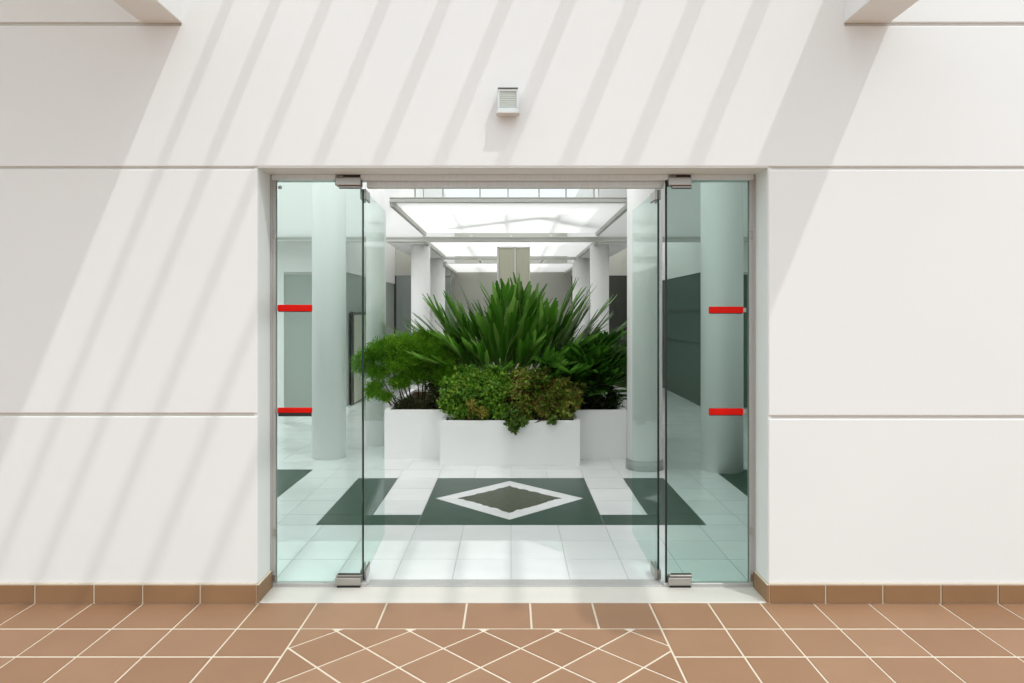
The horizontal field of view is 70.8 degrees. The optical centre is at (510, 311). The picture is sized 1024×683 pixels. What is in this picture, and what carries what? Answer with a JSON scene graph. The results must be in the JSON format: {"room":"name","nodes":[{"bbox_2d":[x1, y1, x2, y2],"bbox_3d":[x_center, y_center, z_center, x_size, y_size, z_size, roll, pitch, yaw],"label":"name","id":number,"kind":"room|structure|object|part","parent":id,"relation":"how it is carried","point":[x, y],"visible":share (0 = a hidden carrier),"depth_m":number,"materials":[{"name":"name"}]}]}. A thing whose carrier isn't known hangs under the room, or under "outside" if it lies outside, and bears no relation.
{"room":"building entrance exterior","nodes":[
{"label":"building entrance exterior","id":0,"kind":"room"},
{"bbox_2d":[277,242,394,407],"bbox_3d":[-3.820,-0.445,14.400,2.360,3.950,5.800,0,0,0],"label":"wall","id":1,"kind":"structure","parent":0,"point":[294,259],"depth_m":11.53,"materials":[{"name":"white paint"}]},
{"bbox_2d":[394,248,450,376],"bbox_3d":[-2.025,-0.070,16.415,1.290,3.200,0.090,0,0,0],"label":"door","id":2,"kind":"structure","parent":1,"relation":"in","point":[402,286],"depth_m":16.40,"materials":[{"name":"grey paint"}]},
{"bbox_3d":[-2.640,0.350,16.400,0.060,2.360,0.060,0,0,0],"label":"post","id":3,"kind":"part","parent":2,"relation":"part of","materials":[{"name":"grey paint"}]},
{"bbox_2d":[277,182,454,262],"bbox_3d":[-3.175,-1.738,14.160,3.650,1.365,6.280,0,0,0],"label":"wall","id":4,"kind":"structure","parent":0,"point":[294,200],"depth_m":11.02,"materials":[{"name":"white paint"}]},
{"bbox_2d":[277,237,747,241],"bbox_3d":[0.000,-1.107,11.000,9.980,0.078,0.110,0,0,0],"label":"beam","id":5,"kind":"structure","parent":4,"relation":"attached to","point":[279,239],"depth_m":10.96,"materials":[{"name":"grey paint"}]},
{"bbox_2d":[389,199,626,235],"bbox_3d":[0.000,-1.290,9.425,2.660,0.270,3.110,0,0,0],"label":"skylight","id":6,"kind":"object","parent":5,"relation":"on","point":[425,215],"visible":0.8,"depth_m":8.81,"materials":[{"name":"white glass"}]},
{"bbox_3d":[-1.308,-1.200,9.420,0.045,0.090,3.040,0,0,0],"label":"rail","id":7,"kind":"part","parent":6,"relation":"part of","materials":[{"name":"white metal"}]},
{"bbox_3d":[1.308,-1.200,9.420,0.045,0.090,3.040,0,0,0],"label":"rail","id":8,"kind":"part","parent":6,"relation":"part of","materials":[{"name":"white metal"}]},
{"bbox_2d":[451,233,570,368],"bbox_3d":[0.250,-0.445,17.375,5.960,3.950,0.150,0,0,0],"label":"wall","id":9,"kind":"structure","parent":0,"point":[558,283],"depth_m":17.30,"materials":[{"name":"grey paint"}]},
{"bbox_2d":[0,0,1023,582],"bbox_3d":[0.000,-1.070,3.948,14.000,5.200,0.324,0,0,0],"label":"wall","id":10,"kind":"structure","parent":0,"point":[138,160],"depth_m":3.79,"materials":[{"name":"white paint"}]},
{"bbox_2d":[0,571,271,603],"bbox_3d":[-4.161,1.477,3.882,5.678,0.106,0.218,0,0,0],"label":"baseboard","id":11,"kind":"structure","parent":10,"relation":"attached to","point":[10,593],"depth_m":3.77,"materials":[{"name":"tile"}]},
{"bbox_2d":[113,0,181,22],"bbox_3d":[-1.838,-1.715,2.913,0.216,0.390,1.755,0,0,0],"label":"beam","id":12,"kind":"structure","parent":10,"relation":"attached to","point":[145,11],"depth_m":3.65,"materials":[{"name":"white paint"}]},
{"bbox_2d":[272,175,362,587],"bbox_3d":[-1.079,0.383,4.005,0.501,2.282,0.062,0,0,0],"label":"window","id":13,"kind":"structure","parent":10,"relation":"in","point":[342,580],"depth_m":3.98,"materials":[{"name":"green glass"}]},
{"bbox_2d":[360,189,369,580],"bbox_3d":[-0.850,0.410,4.478,0.034,2.212,0.846,0,0,-2],"label":"door","id":14,"kind":"structure","parent":10,"relation":"in","point":[364,194],"depth_m":4.05,"materials":[{"name":"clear glass"}]},
{"bbox_3d":[-0.850,0.408,4.478,0.012,2.200,0.846,0,0,-2],"label":"glass pane","id":15,"kind":"part","parent":14,"relation":"part of","materials":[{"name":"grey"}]},
{"bbox_2d":[496,87,519,115],"bbox_3d":[-0.016,-1.090,3.746,0.120,0.134,0.084,0,0,0],"label":"wall lamp","id":16,"kind":"object","parent":10,"relation":"attached to","point":[507,97],"visible":1,"depth_m":3.71,"materials":[{"name":"white metal"}]},
{"bbox_2d":[498,87,517,88],"bbox_3d":[-0.016,-1.154,3.740,0.104,0.006,0.067,0,0,0],"label":"cap","id":17,"kind":"object","parent":16,"relation":"attached to","point":[498,87],"depth_m":3.71,"materials":[{"name":"grey metal"}]},
{"bbox_2d":[270,175,754,586],"bbox_3d":[0.010,0.384,4.037,2.686,2.288,0.105,0,0,0],"label":"door frame","id":18,"kind":"structure","parent":10,"relation":"attached to","point":[373,181],"depth_m":3.99,"materials":[{"name":"grey metal"}]},
{"bbox_2d":[650,189,660,578],"bbox_3d":[0.835,0.410,4.501,0.034,2.212,0.858,0,0,0],"label":"door","id":19,"kind":"structure","parent":10,"relation":"in","point":[655,196],"depth_m":4.07,"materials":[{"name":"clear glass"}]},
{"bbox_3d":[0.835,0.408,4.501,0.012,2.200,0.858,0,0,0],"label":"glass pane","id":20,"kind":"part","parent":19,"relation":"part of","materials":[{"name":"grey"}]},
{"bbox_2d":[665,175,752,587],"bbox_3d":[1.103,0.383,4.005,0.491,2.282,0.062,0,0,0],"label":"window","id":21,"kind":"structure","parent":10,"relation":"in","point":[675,580],"depth_m":3.99,"materials":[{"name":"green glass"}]},
{"bbox_2d":[844,0,918,22],"bbox_3d":[1.872,-1.715,2.913,0.242,0.390,1.755,0,0,0],"label":"beam","id":22,"kind":"structure","parent":10,"relation":"attached to","point":[855,11],"depth_m":3.65,"materials":[{"name":"white paint"}]},
{"bbox_2d":[753,570,1023,603],"bbox_3d":[4.171,1.477,3.882,5.658,0.106,0.218,0,0,0],"label":"baseboard","id":23,"kind":"structure","parent":10,"relation":"attached to","point":[772,593],"depth_m":3.77,"materials":[{"name":"tile"}]},
{"bbox_2d":[0,603,1023,682],"bbox_3d":[0.000,1.570,-2.597,18.000,0.080,12.806,0,0,0],"label":"floor","id":24,"kind":"structure","parent":0,"point":[262,642],"depth_m":3.32,"materials":[{"name":"tile"}]},
{"bbox_2d":[259,587,766,603],"bbox_3d":[0.010,1.552,3.891,2.688,0.056,0.218,0,0,0],"label":"threshold","id":25,"kind":"object","parent":24,"relation":"on","point":[316,595],"visible":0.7,"depth_m":3.87,"materials":[{"name":"stone"}]},
{"bbox_2d":[277,379,747,582],"bbox_3d":[0.000,1.570,11.100,10.000,0.081,14.200,0,0,0],"label":"floor","id":26,"kind":"structure","parent":0,"point":[596,518],"depth_m":5.41,"materials":[{"name":"white tile"}]},
{"bbox_2d":[312,182,345,459],"bbox_3d":[-1.920,-0.420,7.600,0.350,3.900,0.350,0,0,0],"label":"column","id":27,"kind":"structure","parent":26,"relation":"on","point":[328,201],"depth_m":7.45,"materials":[{"name":"white paint"}]},
{"bbox_2d":[351,312,365,404],"bbox_3d":[-2.599,0.765,12.365,0.042,1.530,1.170,0,0,0],"label":"wall panel","id":28,"kind":"object","parent":26,"relation":"on","point":[356,317],"visible":0.58,"depth_m":12.01,"materials":[{"name":"grey paint"}]},
{"bbox_2d":[366,182,385,446],"bbox_3d":[-1.556,-0.420,8.300,0.224,3.900,0.224,0,0,0],"label":"column","id":29,"kind":"structure","parent":26,"relation":"on","point":[376,209],"depth_m":8.20,"materials":[{"name":"white paint"}]},
{"bbox_2d":[411,245,429,388],"bbox_3d":[-1.430,0.240,11.400,0.300,2.580,0.300,0,0,0],"label":"column","id":30,"kind":"structure","parent":26,"relation":"on","point":[420,254],"depth_m":11.27,"materials":[{"name":"white paint"}]},
{"bbox_2d":[424,235,597,258],"bbox_3d":[0.000,-1.160,12.590,2.660,0.220,3.180,0,0,0],"label":"skylight","id":31,"kind":"object","parent":30,"relation":"on","point":[444,249],"visible":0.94,"depth_m":12.28,"materials":[{"name":"white glass"}]},
{"bbox_3d":[-1.308,-1.095,12.570,0.045,0.090,3.140,0,0,0],"label":"rail","id":32,"kind":"part","parent":31,"relation":"part of","materials":[{"name":"grey paint"}]},
{"bbox_3d":[1.308,-1.095,12.570,0.045,0.090,3.140,0,0,0],"label":"rail","id":33,"kind":"part","parent":31,"relation":"part of","materials":[{"name":"grey paint"}]},
{"bbox_2d":[430,259,444,388],"bbox_3d":[-1.460,0.240,14.300,0.300,2.580,0.300,0,0,0],"label":"column","id":34,"kind":"structure","parent":26,"relation":"on","point":[437,268],"depth_m":14.17,"materials":[{"name":"white paint"}]},
{"bbox_2d":[384,389,626,465],"bbox_3d":[-0.058,1.276,8.350,2.525,0.508,2.400,0,0,0],"label":"planter","id":35,"kind":"object","parent":26,"relation":"on","point":[424,433],"visible":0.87,"depth_m":7.15,"materials":[{"name":"white paint"}]},
{"bbox_2d":[348,327,461,408],"bbox_3d":[-1.146,0.619,7.933,1.275,0.936,0.706,0,0,-11],"label":"shrub","id":36,"kind":"object","parent":35,"relation":"on","point":[390,351],"visible":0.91,"depth_m":7.78,"materials":[{"name":"green plant"}]},
{"bbox_2d":[394,372,438,408],"bbox_3d":[-0.947,0.830,7.868,0.442,0.516,0.717,0,0,32],"label":"ground cover","id":37,"kind":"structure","parent":35,"relation":"on","point":[432,388],"depth_m":7.75,"materials":[{"name":"brown plant"}]},
{"bbox_2d":[436,362,516,419],"bbox_3d":[-0.318,0.843,7.515,0.869,0.610,0.767,0,0,6],"label":"shrub","id":38,"kind":"object","parent":35,"relation":"on","point":[485,386],"visible":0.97,"depth_m":7.31,"materials":[{"name":"green plant"}]},
{"bbox_2d":[465,399,488,419],"bbox_3d":[-0.339,0.998,7.194,0.249,0.295,0.163,0,0,0],"label":"shrub","id":39,"kind":"object","parent":35,"relation":"in","point":[471,403],"visible":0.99,"depth_m":7.17,"materials":[{"name":"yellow plant"}]},
{"bbox_2d":[386,272,626,402],"bbox_3d":[-0.020,0.314,8.448,3.169,1.572,2.178,0,0,0],"label":"spiky plant","id":40,"kind":"object","parent":35,"relation":"on","point":[517,324],"visible":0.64,"depth_m":8.13,"materials":[{"name":"green plant"}]},
{"bbox_2d":[501,403,557,435],"bbox_3d":[0.182,1.064,7.124,0.573,0.315,0.185,0,0,0],"label":"trailing plant","id":41,"kind":"object","parent":35,"relation":"in","point":[513,423],"visible":1,"depth_m":7.10,"materials":[{"name":"green plant"}]},
{"bbox_2d":[503,363,587,419],"bbox_3d":[0.352,0.838,7.558,0.918,0.618,0.804,0,0,0],"label":"shrub","id":42,"kind":"object","parent":35,"relation":"on","point":[533,402],"visible":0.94,"depth_m":7.30,"materials":[{"name":"green plant"}]},
{"bbox_2d":[516,327,662,405],"bbox_3d":[0.856,0.629,7.903,2.014,0.941,1.110,0,0,-36],"label":"cycad","id":43,"kind":"object","parent":35,"relation":"on","point":[593,353],"visible":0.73,"depth_m":7.72,"materials":[{"name":"green plant"}]},
{"bbox_2d":[581,368,625,408],"bbox_3d":[0.957,0.848,7.873,0.601,0.511,0.515,0,0,0],"label":"ground cover","id":44,"kind":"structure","parent":35,"relation":"in","point":[594,400],"depth_m":7.75,"materials":[{"name":"green plant"}]},
{"bbox_2d":[572,258,589,388],"bbox_3d":[1.390,0.240,14.300,0.340,2.580,0.340,0,0,0],"label":"column","id":45,"kind":"structure","parent":26,"relation":"on","point":[581,267],"depth_m":14.15,"materials":[{"name":"white paint"}]},
{"bbox_2d":[444,260,573,273],"bbox_3d":[0.000,-1.015,15.740,2.660,0.220,3.080,0,0,0],"label":"skylight","id":46,"kind":"object","parent":45,"relation":"attached to","point":[454,267],"visible":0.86,"depth_m":15.45,"materials":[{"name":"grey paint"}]},
{"bbox_3d":[-1.308,-0.950,15.720,0.045,0.090,3.040,0,0,0],"label":"rail","id":47,"kind":"part","parent":46,"relation":"part of","materials":[{"name":"grey paint"}]},
{"bbox_2d":[444,257,576,259],"bbox_3d":[0.000,-1.058,14.200,2.660,0.047,0.060,0,0,0],"label":"beam","id":48,"kind":"structure","parent":45,"relation":"on","point":[446,258],"depth_m":14.17,"materials":[{"name":"grey paint"}]},
{"bbox_2d":[590,245,608,333],"bbox_3d":[1.400,0.240,11.400,0.300,2.580,0.300,0,0,0],"label":"column","id":49,"kind":"structure","parent":26,"relation":"on","point":[599,254],"depth_m":11.27,"materials":[{"name":"white paint"}]},
{"bbox_2d":[626,189,663,471],"bbox_3d":[1.310,-0.420,7.060,0.364,3.900,0.364,0,0,0],"label":"column","id":50,"kind":"structure","parent":26,"relation":"on","point":[641,214],"depth_m":6.91,"materials":[{"name":"white paint"}]},
{"bbox_2d":[701,182,742,473],"bbox_3d":[2.050,-0.420,7.000,0.400,3.900,0.400,0,0,0],"label":"column","id":51,"kind":"structure","parent":26,"relation":"on","point":[721,202],"depth_m":6.83,"materials":[{"name":"white paint"}]},
{"bbox_2d":[497,247,529,368],"bbox_3d":[0.041,0.225,12.065,0.545,2.610,0.370,0,0,0],"label":"pier","id":52,"kind":"object","parent":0,"point":[510,260],"visible":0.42,"depth_m":11.90,"materials":[{"name":"white paint"}]},
{"bbox_3d":[-0.071,0.237,11.910,0.261,2.585,0.020,0,0,0],"label":"panel","id":53,"kind":"part","parent":52,"relation":"part of","materials":[{"name":"beige paint"}]},
{"bbox_3d":[0.193,0.237,11.910,0.219,2.585,0.020,0,0,0],"label":"panel","id":54,"kind":"part","parent":52,"relation":"part of","materials":[{"name":"beige paint"}]},
{"bbox_2d":[571,248,626,378],"bbox_3d":[2.230,-0.070,16.415,1.700,3.200,0.090,0,0,0],"label":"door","id":55,"kind":"structure","parent":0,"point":[617,262],"depth_m":16.40,"materials":[{"name":"grey paint"}]},
{"bbox_2d":[567,182,747,262],"bbox_3d":[3.175,-1.738,14.160,3.650,1.365,6.280,0,0,0],"label":"wall","id":56,"kind":"structure","parent":0,"point":[683,205],"depth_m":11.02,"materials":[{"name":"white paint"}]},
{"bbox_2d":[662,242,747,407],"bbox_3d":[4.025,-0.445,14.400,1.950,3.950,5.800,0,0,0],"label":"wall","id":57,"kind":"structure","parent":0,"point":[683,258],"depth_m":12.66,"materials":[{"name":"white paint"}]},
{"bbox_3d":[0.000,-1.490,7.900,3.000,0.200,0.120,0,0,0],"label":"wall","id":58,"kind":"structure","parent":0,"visible":0},
{"bbox_2d":[389,189,626,198],"bbox_3d":[0.000,-1.317,7.900,2.660,0.145,0.040,0,0,0],"label":"window","id":59,"kind":"structure","parent":58,"relation":"in","point":[414,197],"depth_m":7.88,"materials":[{"name":"grey paint"}]}
]}

